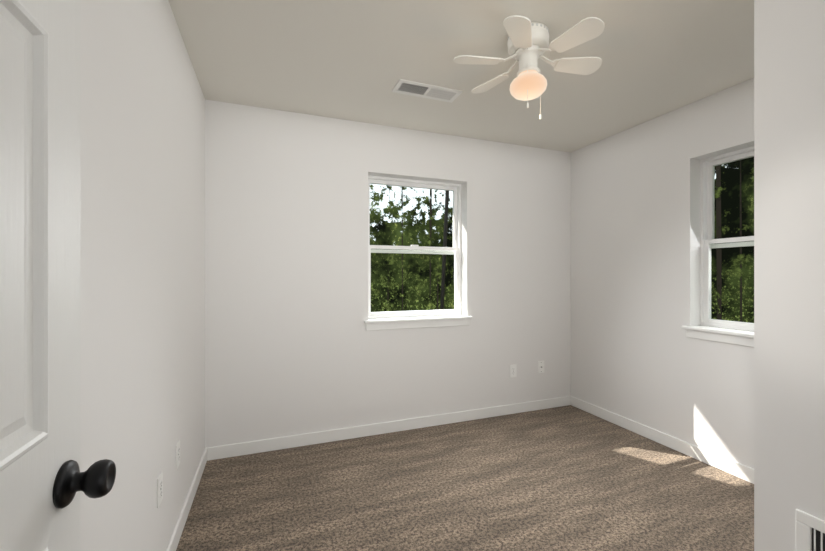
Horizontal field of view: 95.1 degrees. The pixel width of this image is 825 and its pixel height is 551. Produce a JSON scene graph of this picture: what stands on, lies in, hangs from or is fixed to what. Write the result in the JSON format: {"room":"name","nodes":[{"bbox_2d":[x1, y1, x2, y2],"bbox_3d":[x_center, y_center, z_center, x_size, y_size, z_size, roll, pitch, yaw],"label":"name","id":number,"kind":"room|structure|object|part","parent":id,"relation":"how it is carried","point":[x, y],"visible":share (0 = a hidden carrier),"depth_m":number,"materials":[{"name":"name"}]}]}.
{"room":"empty bedroom","nodes":[
{"label":"empty bedroom","id":0,"kind":"room"},
{"bbox_2d":[81,0,204,550],"bbox_3d":[-0.731,0.030,0.481,0.200,2.440,4.340,0,0,-21],"label":"wall","id":1,"kind":"structure","parent":0,"point":[142,255],"depth_m":1.28,"materials":[{"name":"white paint"}]},
{"bbox_2d":[0,0,115,550],"bbox_3d":[-0.464,0.224,0.298,0.161,2.017,0.764,0,0,-21],"label":"door","id":2,"kind":"structure","parent":1,"relation":"in","point":[45,481],"depth_m":0.55,"materials":[{"name":"white"}]},
{"bbox_3d":[-0.582,0.336,0.612,0.161,0.070,0.094,0,0,-21],"label":"knob","id":3,"kind":"part","parent":2,"relation":"part of","materials":[{"name":"black metal"}]},
{"bbox_2d":[157,471,162,507],"bbox_3d":[-1.004,0.850,1.501,0.007,0.115,0.070,0,0,-21],"label":"electrical outlet","id":4,"kind":"object","parent":1,"relation":"attached to","point":[159,488],"visible":1,"depth_m":1.49,"materials":[{"name":"white plastic"}]},
{"bbox_2d":[176,440,179,469],"bbox_3d":[-1.113,0.850,1.791,0.007,0.115,0.070,0,0,-21],"label":"electrical outlet","id":5,"kind":"object","parent":1,"relation":"attached to","point":[177,454],"visible":1,"depth_m":1.78,"materials":[{"name":"white plastic"}]},
{"bbox_2d":[166,447,206,550],"bbox_3d":[-0.895,1.206,1.221,0.013,0.088,2.840,0,0,-21],"label":"baseboard","id":6,"kind":"structure","parent":1,"relation":"attached to","point":[178,530],"depth_m":1.94,"materials":[{"name":"white wood"}]},
{"bbox_2d":[205,99,570,447],"bbox_3d":[0.031,0.030,3.193,3.534,2.440,0.200,0,0,-21],"label":"wall","id":7,"kind":"structure","parent":0,"point":[293,346],"depth_m":2.89,"materials":[{"name":"white paint"}]},
{"bbox_2d":[207,396,570,460],"bbox_3d":[0.068,1.206,3.093,3.108,0.088,0.013,0,0,-21],"label":"baseboard","id":8,"kind":"structure","parent":7,"relation":"attached to","point":[250,447],"depth_m":2.95,"materials":[{"name":"white wood"}]},
{"bbox_2d":[368,176,460,318],"bbox_3d":[0.011,-0.230,3.232,0.871,1.160,0.084,0,0,-21],"label":"window","id":9,"kind":"structure","parent":7,"relation":"in","point":[455,250],"depth_m":3.25,"materials":[{"name":"white plastic"}]},
{"bbox_2d":[364,315,471,323],"bbox_3d":[0.050,0.361,3.129,0.941,0.022,0.143,0,0,-21],"label":"window sill","id":10,"kind":"structure","parent":7,"relation":"attached to","point":[411,319],"depth_m":3.07,"materials":[{"name":"white wood"}]},
{"bbox_2d":[366,319,469,330],"bbox_3d":[0.064,0.401,3.091,0.911,0.058,0.014,0,0,-21],"label":"apron","id":11,"kind":"object","parent":7,"relation":"attached to","point":[410,325],"visible":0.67,"depth_m":3.08,"materials":[{"name":"white wood"}]},
{"bbox_2d":[510,364,515,377],"bbox_3d":[0.912,0.865,3.414,0.070,0.115,0.007,0,0,-21],"label":"electrical outlet","id":12,"kind":"object","parent":7,"relation":"attached to","point":[512,370],"visible":1,"depth_m":3.41,"materials":[{"name":"white plastic"}]},
{"bbox_2d":[538,361,543,372],"bbox_3d":[1.204,0.855,3.519,0.070,0.115,0.016,0,0,-21],"label":"wall plate","id":13,"kind":"object","parent":7,"relation":"attached to","point":[540,366],"visible":1,"depth_m":3.52,"materials":[{"name":"white plastic"}]},
{"bbox_2d":[168,0,753,152],"bbox_3d":[0.794,-1.250,1.162,3.534,0.120,4.540,0,0,-21],"label":"ceiling","id":14,"kind":"structure","parent":0,"point":[353,60],"depth_m":2.08,"materials":[{"name":"white paint"}]},
{"bbox_2d":[392,79,462,102],"bbox_3d":[0.095,-1.186,2.432,0.430,0.009,0.165,0,0,-21],"label":"ceiling vent","id":15,"kind":"object","parent":14,"relation":"in","point":[413,88],"visible":1,"depth_m":2.42,"materials":[{"name":"white metal"}]},
{"bbox_2d":[454,15,603,118],"bbox_3d":[0.570,-0.978,1.859,0.722,0.425,0.724,0,0,-21],"label":"ceiling fan","id":16,"kind":"object","parent":14,"relation":"hanging from","point":[528,42],"visible":1,"depth_m":1.80,"materials":[{"name":"white plastic"}]},
{"bbox_3d":[0.570,-1.147,1.859,0.198,0.087,0.198,0,0,-21],"label":"motor","id":17,"kind":"part","parent":16,"relation":"part of","materials":[{"name":"white metal"}]},
{"bbox_3d":[0.570,-0.934,1.859,0.178,0.118,0.178,0,0,-21],"label":"globe","id":18,"kind":"part","parent":16,"relation":"part of"},
{"bbox_2d":[176,405,753,550],"bbox_3d":[0.794,1.300,1.162,3.534,0.100,4.540,0,0,-21],"label":"floor","id":19,"kind":"structure","parent":0,"point":[568,478],"depth_m":2.15,"materials":[{"name":"brown carpet"}]},
{"bbox_2d":[571,78,753,468],"bbox_3d":[2.161,0.030,2.263,0.200,2.440,3.040,0,0,-21],"label":"wall","id":20,"kind":"structure","parent":0,"point":[638,355],"depth_m":2.84,"materials":[{"name":"white paint"}]},
{"bbox_2d":[571,396,753,483],"bbox_3d":[1.876,1.206,2.719,0.013,0.088,1.986,0,0,-21],"label":"baseboard","id":21,"kind":"structure","parent":20,"relation":"attached to","point":[736,469],"depth_m":2.71,"materials":[{"name":"white wood"}]},
{"bbox_2d":[682,325,753,337],"bbox_3d":[2.108,0.361,2.216,0.143,0.022,0.941,0,0,-21],"label":"window sill","id":22,"kind":"structure","parent":20,"relation":"attached to","point":[741,333],"depth_m":2.42,"materials":[{"name":"white wood"}]},
{"bbox_2d":[686,329,753,346],"bbox_3d":[2.070,0.401,2.201,0.014,0.058,0.911,0,0,-21],"label":"apron","id":23,"kind":"object","parent":20,"relation":"attached to","point":[731,339],"visible":0.52,"depth_m":2.42,"materials":[{"name":"white wood"}]},
{"bbox_2d":[700,146,753,330],"bbox_3d":[2.210,-0.230,2.254,0.084,1.160,0.871,0,0,-21],"label":"window","id":24,"kind":"structure","parent":20,"relation":"in","point":[708,241],"depth_m":2.61,"materials":[{"name":"white plastic"}]},
{"bbox_2d":[754,0,824,550],"bbox_3d":[1.921,0.030,1.219,0.984,2.440,0.854,0,0,-21],"label":"wall","id":25,"kind":"structure","parent":0,"point":[789,257],"depth_m":1.35,"materials":[{"name":"white paint"}]},
{"bbox_2d":[796,509,824,550],"bbox_3d":[1.448,1.005,1.065,0.013,0.370,0.560,0,0,-21],"label":"air vent","id":26,"kind":"object","parent":25,"relation":"in","point":[810,532],"visible":1,"depth_m":1.29,"materials":[{"name":"white metal"}]},
{"label":"outside","id":27,"kind":"structure","parent":0,"visible":0},
{"bbox_2d":[370,184,453,318],"bbox_3d":[-1.123,-2.250,6.071,15.000,9.000,0.001,0,0,-21],"label":"window glass","id":28,"kind":"object","parent":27,"point":[415,232],"depth_m":6.47,"materials":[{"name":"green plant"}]},
{"bbox_2d":[710,157,753,331],"bbox_3d":[5.595,-2.250,2.507,0.001,9.000,13.000,0,0,-21],"label":"window glass","id":29,"kind":"object","parent":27,"point":[721,174],"depth_m":5.33,"materials":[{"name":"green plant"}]},
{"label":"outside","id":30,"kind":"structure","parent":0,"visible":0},
{"bbox_2d":[440,191,448,309],"bbox_3d":[0.528,-1.250,5.730,0.403,7.003,0.056,0,0,-21],"label":"trunk","id":31,"kind":"object","parent":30,"point":[444,245],"depth_m":5.67,"materials":[{"name":"brown plant"}]}
]}

